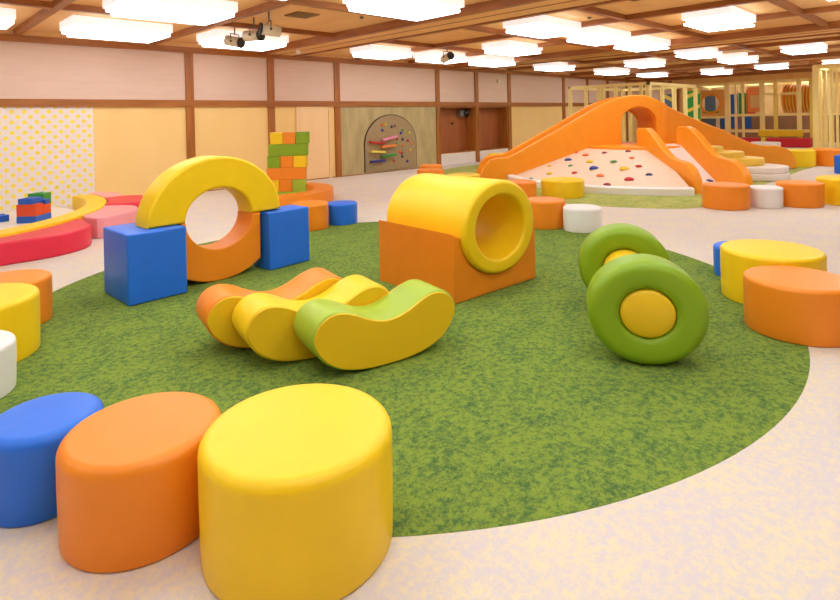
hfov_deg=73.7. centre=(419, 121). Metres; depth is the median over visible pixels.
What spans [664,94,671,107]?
board
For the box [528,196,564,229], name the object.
round stool
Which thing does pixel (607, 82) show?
trim
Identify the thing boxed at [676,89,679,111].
trim
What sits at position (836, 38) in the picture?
ceiling beam
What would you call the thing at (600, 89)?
climbing gym
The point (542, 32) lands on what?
diffuser
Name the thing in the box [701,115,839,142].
trim
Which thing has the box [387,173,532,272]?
tunnel
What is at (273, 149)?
foam block
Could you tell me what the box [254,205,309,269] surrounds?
cube
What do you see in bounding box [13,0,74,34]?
ceiling beam
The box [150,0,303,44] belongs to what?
ceiling beam
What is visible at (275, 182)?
foam block
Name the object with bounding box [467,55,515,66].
ceiling light
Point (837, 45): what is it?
ceiling beam
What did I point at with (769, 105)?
wall
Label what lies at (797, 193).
round stool
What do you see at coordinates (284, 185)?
foam block
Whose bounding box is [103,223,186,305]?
cube
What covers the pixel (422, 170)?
round stool
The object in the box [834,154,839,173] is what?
cube
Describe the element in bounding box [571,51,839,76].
ceiling beam
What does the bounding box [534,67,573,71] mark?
diffuser
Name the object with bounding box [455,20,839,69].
ceiling beam
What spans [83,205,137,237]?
bench
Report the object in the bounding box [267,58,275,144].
trim
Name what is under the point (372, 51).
ceiling light
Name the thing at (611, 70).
ceiling light
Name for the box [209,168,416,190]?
baseboard
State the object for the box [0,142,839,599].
floor
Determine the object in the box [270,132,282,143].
foam block
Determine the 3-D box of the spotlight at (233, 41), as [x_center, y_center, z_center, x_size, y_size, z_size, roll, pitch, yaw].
[-3.232,-1.481,9.748,0.351,0.428,0.236,-1,0,21]
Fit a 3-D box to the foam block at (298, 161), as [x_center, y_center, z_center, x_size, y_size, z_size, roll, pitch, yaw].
[-2.189,0.726,10.271,0.226,0.214,0.240,-1,0,-2]
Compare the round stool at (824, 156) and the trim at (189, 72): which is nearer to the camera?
the trim at (189, 72)
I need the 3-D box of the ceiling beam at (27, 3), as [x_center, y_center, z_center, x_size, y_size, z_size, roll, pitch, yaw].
[3.089,-1.825,15.727,35.500,0.085,0.100,-2,1,-44]
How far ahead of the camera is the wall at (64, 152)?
11.72 m
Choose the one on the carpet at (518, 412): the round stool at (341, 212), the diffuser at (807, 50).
the round stool at (341, 212)
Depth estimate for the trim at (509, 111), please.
19.85 m
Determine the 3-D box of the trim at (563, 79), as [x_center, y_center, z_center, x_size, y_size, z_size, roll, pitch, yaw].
[5.766,-0.277,22.425,0.170,3.020,0.050,-2,1,-44]
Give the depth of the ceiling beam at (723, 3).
9.51 m
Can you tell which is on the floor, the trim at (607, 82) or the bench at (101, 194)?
the bench at (101, 194)
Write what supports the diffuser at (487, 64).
attached to the ceiling light at (483, 60)
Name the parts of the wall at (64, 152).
panel, panel, panel, panel, wood panel, panel, panel, panel, panel, panel, panel, panel, panel, panel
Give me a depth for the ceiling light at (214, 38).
10.75 m
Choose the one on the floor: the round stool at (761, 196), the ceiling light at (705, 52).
the round stool at (761, 196)
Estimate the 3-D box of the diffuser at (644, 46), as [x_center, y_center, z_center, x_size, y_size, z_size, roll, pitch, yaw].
[5.042,-1.675,12.739,1.201,0.033,0.757,-2,1,-44]
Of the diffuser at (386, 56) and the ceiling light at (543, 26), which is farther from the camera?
the diffuser at (386, 56)
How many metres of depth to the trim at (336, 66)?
14.63 m
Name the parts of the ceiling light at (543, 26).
glass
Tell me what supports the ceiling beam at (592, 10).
attached to the ceiling
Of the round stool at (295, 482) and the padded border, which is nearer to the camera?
the round stool at (295, 482)
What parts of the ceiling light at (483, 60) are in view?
glass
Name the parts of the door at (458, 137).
sill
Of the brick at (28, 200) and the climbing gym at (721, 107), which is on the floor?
the climbing gym at (721, 107)
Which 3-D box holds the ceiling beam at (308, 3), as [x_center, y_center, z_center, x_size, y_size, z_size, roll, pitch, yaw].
[4.705,-1.849,14.078,35.500,0.085,0.100,-2,1,-44]
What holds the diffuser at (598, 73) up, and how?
attached to the ceiling light at (611, 70)
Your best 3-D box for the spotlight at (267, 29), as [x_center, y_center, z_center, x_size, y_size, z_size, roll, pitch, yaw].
[-2.335,-1.511,8.695,0.337,0.392,0.236,-1,0,-30]
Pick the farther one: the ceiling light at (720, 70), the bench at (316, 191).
the ceiling light at (720, 70)
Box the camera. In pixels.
[456,110,468,116]
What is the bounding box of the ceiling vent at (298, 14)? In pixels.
[284,11,319,18]
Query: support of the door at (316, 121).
in the wall at (64, 152)
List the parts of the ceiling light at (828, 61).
glass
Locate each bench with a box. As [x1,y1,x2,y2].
[0,219,91,265]
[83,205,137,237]
[89,192,121,197]
[105,195,142,206]
[278,182,333,205]
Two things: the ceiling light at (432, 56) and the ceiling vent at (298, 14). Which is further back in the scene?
the ceiling light at (432, 56)
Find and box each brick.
[0,213,8,221]
[16,203,42,216]
[16,212,50,223]
[18,196,41,204]
[28,191,50,202]
[40,198,49,203]
[43,203,50,213]
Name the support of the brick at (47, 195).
on the brick
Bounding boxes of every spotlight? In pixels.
[224,28,244,47]
[242,17,264,41]
[258,11,281,36]
[440,47,453,62]
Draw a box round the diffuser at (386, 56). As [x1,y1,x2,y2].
[353,53,411,59]
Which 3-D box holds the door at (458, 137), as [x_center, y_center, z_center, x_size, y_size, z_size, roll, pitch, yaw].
[1.063,0.250,18.151,1.720,1.500,0.440,-2,1,-44]
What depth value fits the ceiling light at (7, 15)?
8.07 m
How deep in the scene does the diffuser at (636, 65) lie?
17.35 m
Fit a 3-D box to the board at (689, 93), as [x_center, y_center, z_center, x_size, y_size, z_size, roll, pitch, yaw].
[9.525,0.037,19.559,0.080,2.270,0.520,-2,1,-44]
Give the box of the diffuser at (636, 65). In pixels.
[625,63,664,67]
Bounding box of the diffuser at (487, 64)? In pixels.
[469,62,514,66]
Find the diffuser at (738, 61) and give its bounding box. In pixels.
[718,59,757,63]
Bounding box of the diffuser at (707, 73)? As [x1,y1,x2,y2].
[701,72,731,74]
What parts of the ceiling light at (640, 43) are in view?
glass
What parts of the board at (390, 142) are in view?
marble rail, marble rail, marble rail, marble rail, marble rail, marble rail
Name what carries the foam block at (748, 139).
on the floor
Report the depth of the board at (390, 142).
15.87 m
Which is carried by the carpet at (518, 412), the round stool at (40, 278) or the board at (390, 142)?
the round stool at (40, 278)
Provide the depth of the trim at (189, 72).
11.94 m
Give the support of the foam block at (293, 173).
on the foam block at (297, 184)
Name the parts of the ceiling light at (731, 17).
glass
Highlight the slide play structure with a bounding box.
[476,95,796,195]
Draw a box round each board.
[364,114,416,171]
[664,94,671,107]
[687,90,700,120]
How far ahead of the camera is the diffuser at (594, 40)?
11.25 m
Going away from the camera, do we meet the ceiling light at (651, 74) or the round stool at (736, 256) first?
the round stool at (736, 256)
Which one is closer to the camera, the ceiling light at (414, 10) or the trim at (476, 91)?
the ceiling light at (414, 10)
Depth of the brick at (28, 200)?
8.32 m
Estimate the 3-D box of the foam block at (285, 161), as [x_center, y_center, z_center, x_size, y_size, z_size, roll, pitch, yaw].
[-2.420,0.731,10.255,0.226,0.214,0.240,-1,0,-2]
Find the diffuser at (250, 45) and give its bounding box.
[202,40,284,50]
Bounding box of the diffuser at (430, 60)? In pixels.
[415,58,467,63]
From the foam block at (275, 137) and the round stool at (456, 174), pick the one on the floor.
the round stool at (456, 174)
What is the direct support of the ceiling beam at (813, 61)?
attached to the ceiling
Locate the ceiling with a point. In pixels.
(330, 21)
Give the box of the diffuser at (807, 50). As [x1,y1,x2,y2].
[781,48,826,54]
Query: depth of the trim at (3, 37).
12.73 m
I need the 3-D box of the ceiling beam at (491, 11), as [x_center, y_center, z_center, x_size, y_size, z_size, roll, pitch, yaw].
[2.887,-1.737,7.007,1.000,0.140,17.929,-2,1,-44]
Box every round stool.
[0,269,52,324]
[0,283,39,361]
[0,330,16,398]
[0,392,103,527]
[55,392,220,572]
[197,384,392,599]
[291,200,328,230]
[328,200,356,225]
[417,168,443,173]
[420,164,441,168]
[448,173,479,177]
[507,179,536,197]
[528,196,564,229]
[541,177,583,198]
[563,204,601,232]
[701,182,749,210]
[713,241,726,276]
[720,239,826,303]
[743,265,839,347]
[750,185,783,208]
[751,141,780,146]
[776,180,824,207]
[788,149,815,166]
[813,148,839,166]
[816,175,839,205]
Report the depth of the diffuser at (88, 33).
9.29 m
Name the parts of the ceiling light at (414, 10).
glass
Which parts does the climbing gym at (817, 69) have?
post, post, post, rail, post, rail, post, post, post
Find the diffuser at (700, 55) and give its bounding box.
[675,53,720,59]
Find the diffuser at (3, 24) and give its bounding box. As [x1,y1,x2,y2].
[0,21,7,28]
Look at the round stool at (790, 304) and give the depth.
3.62 m
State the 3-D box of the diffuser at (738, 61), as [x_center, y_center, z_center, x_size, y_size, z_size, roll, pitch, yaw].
[9.536,-1.796,16.796,1.201,0.033,0.757,-2,1,-44]
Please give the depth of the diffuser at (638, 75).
22.19 m
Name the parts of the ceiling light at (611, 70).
glass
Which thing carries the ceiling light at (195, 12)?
attached to the ceiling
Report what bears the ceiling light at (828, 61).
attached to the ceiling
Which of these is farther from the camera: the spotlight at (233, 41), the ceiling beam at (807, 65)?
the ceiling beam at (807, 65)
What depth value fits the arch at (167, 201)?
5.18 m
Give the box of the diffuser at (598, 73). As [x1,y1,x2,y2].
[595,72,628,74]
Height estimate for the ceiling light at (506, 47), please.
0.220 m
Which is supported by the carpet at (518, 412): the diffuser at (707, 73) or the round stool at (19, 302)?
the round stool at (19, 302)
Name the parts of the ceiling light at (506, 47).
glass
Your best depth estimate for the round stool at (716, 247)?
5.12 m
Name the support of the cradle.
on the carpet at (518, 412)
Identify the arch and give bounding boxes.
[136,156,279,228]
[178,211,260,281]
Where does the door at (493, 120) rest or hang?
in the wall at (64, 152)
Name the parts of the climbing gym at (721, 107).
window panel, rail, panel, post, post, panel, post, panel, post, panel, panel, rail, ladder panel, rail, post, rail, rail, post, rail, post, post, post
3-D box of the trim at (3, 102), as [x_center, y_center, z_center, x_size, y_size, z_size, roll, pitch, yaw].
[1.070,-0.553,17.822,35.500,0.140,0.056,-2,1,-44]
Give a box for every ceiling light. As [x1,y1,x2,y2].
[0,8,15,29]
[59,15,172,42]
[102,0,237,25]
[196,29,288,50]
[342,0,463,20]
[350,44,413,59]
[413,50,469,63]
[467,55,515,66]
[482,40,542,56]
[503,15,580,38]
[533,62,575,71]
[564,25,630,45]
[593,67,629,74]
[613,35,670,51]
[623,58,665,67]
[636,72,668,77]
[674,47,721,59]
[681,6,755,31]
[700,67,732,74]
[716,52,758,63]
[754,62,788,69]
[780,42,827,54]
[822,59,839,63]
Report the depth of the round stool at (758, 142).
21.20 m
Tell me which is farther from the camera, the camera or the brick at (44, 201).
the camera
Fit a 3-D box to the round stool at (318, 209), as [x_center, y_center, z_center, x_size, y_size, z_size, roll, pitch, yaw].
[-1.536,1.300,7.803,0.520,0.361,0.520,-2,1,-44]
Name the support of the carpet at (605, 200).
on the floor
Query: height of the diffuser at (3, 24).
0.035 m
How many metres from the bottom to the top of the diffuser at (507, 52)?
0.033 m
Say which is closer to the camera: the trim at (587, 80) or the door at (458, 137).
the door at (458, 137)
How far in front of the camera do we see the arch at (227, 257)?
5.40 m
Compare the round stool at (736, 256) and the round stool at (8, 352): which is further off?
the round stool at (736, 256)
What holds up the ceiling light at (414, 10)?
attached to the ceiling
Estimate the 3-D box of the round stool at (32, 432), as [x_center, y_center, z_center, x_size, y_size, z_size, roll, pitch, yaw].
[-1.531,1.351,2.291,0.422,0.329,0.422,-2,1,-44]
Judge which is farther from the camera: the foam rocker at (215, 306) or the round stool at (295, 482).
the foam rocker at (215, 306)
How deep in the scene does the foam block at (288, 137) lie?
10.14 m
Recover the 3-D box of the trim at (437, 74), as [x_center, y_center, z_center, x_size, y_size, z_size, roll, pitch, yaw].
[0.555,-0.134,17.315,0.170,3.020,0.050,-2,1,-44]
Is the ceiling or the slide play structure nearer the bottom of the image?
the slide play structure
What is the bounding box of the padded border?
[0,194,106,237]
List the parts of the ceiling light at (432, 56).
glass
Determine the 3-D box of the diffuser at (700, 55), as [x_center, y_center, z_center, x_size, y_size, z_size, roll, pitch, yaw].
[7.433,-1.740,14.943,1.201,0.033,0.757,-2,1,-44]
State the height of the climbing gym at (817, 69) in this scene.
2.950 m
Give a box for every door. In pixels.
[295,107,331,178]
[440,106,474,153]
[479,106,507,150]
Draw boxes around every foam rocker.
[196,267,341,347]
[232,275,388,360]
[293,279,454,370]
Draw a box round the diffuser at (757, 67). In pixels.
[755,66,788,69]
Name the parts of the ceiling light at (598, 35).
glass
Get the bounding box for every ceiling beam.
[0,0,708,76]
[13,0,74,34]
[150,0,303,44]
[259,0,628,56]
[264,0,765,72]
[356,0,770,59]
[408,4,839,62]
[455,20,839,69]
[509,36,839,70]
[541,44,839,72]
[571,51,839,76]
[576,7,820,64]
[604,60,821,77]
[625,63,821,78]
[645,68,811,81]
[768,0,839,34]
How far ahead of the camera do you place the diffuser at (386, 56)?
13.26 m
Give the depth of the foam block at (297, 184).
10.15 m
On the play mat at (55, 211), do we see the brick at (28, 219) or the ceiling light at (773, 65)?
the brick at (28, 219)
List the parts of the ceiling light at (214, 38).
glass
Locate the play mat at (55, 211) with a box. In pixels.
[0,207,74,229]
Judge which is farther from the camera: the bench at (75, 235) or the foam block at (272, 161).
the foam block at (272, 161)
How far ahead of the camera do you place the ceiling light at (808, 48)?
13.93 m
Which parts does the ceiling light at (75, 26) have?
glass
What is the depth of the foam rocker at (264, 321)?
3.44 m
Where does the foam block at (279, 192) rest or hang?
on the floor
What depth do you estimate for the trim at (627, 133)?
26.29 m
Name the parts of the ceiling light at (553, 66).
glass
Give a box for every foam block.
[267,156,280,167]
[267,167,306,179]
[268,144,308,155]
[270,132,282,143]
[271,180,278,191]
[277,190,307,194]
[279,180,291,191]
[280,156,292,167]
[283,132,295,143]
[292,179,306,190]
[293,155,307,167]
[296,132,309,143]
[739,137,760,142]
[767,138,812,147]
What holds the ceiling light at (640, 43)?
attached to the ceiling
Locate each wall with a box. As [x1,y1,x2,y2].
[0,41,671,212]
[679,76,839,116]
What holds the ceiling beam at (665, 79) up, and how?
attached to the ceiling
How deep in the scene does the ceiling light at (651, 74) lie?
22.13 m
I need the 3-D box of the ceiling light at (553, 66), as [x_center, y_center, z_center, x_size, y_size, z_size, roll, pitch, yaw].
[4.388,-1.790,18.260,1.365,0.220,0.757,-2,1,-44]
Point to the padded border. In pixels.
(83, 205)
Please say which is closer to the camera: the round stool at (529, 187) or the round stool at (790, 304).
the round stool at (790, 304)
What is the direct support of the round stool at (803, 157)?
on the carpet at (605, 200)
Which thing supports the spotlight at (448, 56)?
hanging from the ceiling
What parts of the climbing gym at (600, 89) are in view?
post, post, rail, post, post, rail, post, post, post, post, post, rail, post, rail, post, post, post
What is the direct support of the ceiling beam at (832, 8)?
attached to the ceiling
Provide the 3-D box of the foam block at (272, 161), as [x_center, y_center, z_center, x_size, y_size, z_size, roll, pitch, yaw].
[-2.651,0.736,10.238,0.226,0.214,0.240,-1,0,-2]
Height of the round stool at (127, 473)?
0.358 m
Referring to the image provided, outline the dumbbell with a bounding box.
[578,223,708,364]
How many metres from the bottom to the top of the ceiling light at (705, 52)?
0.220 m
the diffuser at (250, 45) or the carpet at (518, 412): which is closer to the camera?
the carpet at (518, 412)
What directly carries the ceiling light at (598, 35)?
attached to the ceiling
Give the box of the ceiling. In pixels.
[0,0,839,78]
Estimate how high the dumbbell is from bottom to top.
0.622 m
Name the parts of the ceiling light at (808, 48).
glass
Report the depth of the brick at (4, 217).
8.49 m
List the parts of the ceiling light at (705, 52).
glass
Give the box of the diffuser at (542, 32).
[506,26,578,38]
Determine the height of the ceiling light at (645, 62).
0.220 m
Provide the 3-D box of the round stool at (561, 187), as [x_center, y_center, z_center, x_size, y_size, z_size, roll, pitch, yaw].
[2.635,1.215,10.351,0.780,0.321,0.780,-2,1,-44]
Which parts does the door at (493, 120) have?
sill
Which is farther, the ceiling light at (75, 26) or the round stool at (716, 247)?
the ceiling light at (75, 26)
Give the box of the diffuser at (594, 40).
[566,36,628,45]
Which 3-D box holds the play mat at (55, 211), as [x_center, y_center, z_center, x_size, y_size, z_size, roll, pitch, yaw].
[-6.496,1.561,7.276,4.068,0.060,3.838,-2,1,-44]
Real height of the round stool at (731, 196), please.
0.371 m
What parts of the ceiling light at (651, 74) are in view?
glass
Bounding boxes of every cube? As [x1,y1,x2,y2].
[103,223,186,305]
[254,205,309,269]
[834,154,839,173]
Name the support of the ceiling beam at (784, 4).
attached to the ceiling
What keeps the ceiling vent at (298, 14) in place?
in the ceiling
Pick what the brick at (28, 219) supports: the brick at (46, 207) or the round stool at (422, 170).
the brick at (46, 207)
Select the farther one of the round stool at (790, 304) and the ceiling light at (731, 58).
the ceiling light at (731, 58)
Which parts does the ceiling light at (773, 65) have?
glass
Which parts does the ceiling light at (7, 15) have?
glass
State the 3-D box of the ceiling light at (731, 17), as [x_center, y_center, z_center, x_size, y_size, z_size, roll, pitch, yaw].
[5.151,-1.751,9.626,1.365,0.220,0.757,-2,1,-44]
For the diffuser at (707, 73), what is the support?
attached to the ceiling light at (720, 70)
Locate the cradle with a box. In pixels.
[379,217,534,303]
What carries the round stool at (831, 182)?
on the floor
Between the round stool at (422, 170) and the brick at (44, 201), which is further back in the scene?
the round stool at (422, 170)
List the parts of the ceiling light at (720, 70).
glass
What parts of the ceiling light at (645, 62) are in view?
glass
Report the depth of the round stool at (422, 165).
13.49 m
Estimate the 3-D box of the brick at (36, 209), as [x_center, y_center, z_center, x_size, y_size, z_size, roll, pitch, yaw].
[-5.846,1.321,8.395,0.285,0.175,0.182,-1,0,-2]
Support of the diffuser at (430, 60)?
attached to the ceiling light at (432, 56)
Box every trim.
[0,33,671,82]
[0,99,591,106]
[184,53,195,158]
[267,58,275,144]
[333,63,341,176]
[435,69,440,163]
[474,72,479,161]
[507,74,511,150]
[562,78,565,119]
[586,79,588,102]
[606,81,608,97]
[626,82,628,141]
[672,71,839,84]
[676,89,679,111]
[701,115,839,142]
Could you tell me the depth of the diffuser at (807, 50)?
14.10 m
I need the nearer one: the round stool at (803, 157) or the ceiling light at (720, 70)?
the round stool at (803, 157)
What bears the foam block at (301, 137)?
on the foam block at (273, 149)
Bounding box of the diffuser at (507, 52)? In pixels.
[484,49,540,56]
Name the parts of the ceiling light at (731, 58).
glass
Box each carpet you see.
[0,221,809,536]
[444,165,811,208]
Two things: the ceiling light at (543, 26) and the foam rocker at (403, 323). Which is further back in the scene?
the ceiling light at (543, 26)
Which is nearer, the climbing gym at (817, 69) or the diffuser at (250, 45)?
the diffuser at (250, 45)
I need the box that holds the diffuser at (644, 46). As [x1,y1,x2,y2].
[614,43,668,51]
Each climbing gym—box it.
[568,82,697,141]
[692,78,823,143]
[812,63,839,147]
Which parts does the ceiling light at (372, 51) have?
glass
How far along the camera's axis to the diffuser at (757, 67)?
19.32 m
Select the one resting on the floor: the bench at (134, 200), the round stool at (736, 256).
the bench at (134, 200)
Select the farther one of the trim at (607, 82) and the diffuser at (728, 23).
the trim at (607, 82)
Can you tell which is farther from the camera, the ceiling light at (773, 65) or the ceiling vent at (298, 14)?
the ceiling light at (773, 65)
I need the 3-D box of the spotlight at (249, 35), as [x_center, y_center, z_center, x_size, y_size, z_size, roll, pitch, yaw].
[-2.723,-1.506,9.157,0.324,0.392,0.236,-1,0,24]
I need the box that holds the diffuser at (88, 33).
[66,28,166,42]
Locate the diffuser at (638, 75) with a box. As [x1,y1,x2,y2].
[637,74,667,77]
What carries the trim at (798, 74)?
attached to the ceiling
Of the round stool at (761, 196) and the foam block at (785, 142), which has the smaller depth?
the round stool at (761, 196)
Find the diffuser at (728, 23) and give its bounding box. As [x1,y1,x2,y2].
[684,17,754,31]
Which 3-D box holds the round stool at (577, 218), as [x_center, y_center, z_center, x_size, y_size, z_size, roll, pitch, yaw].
[2.111,1.251,7.282,0.490,0.311,0.490,-2,1,-44]

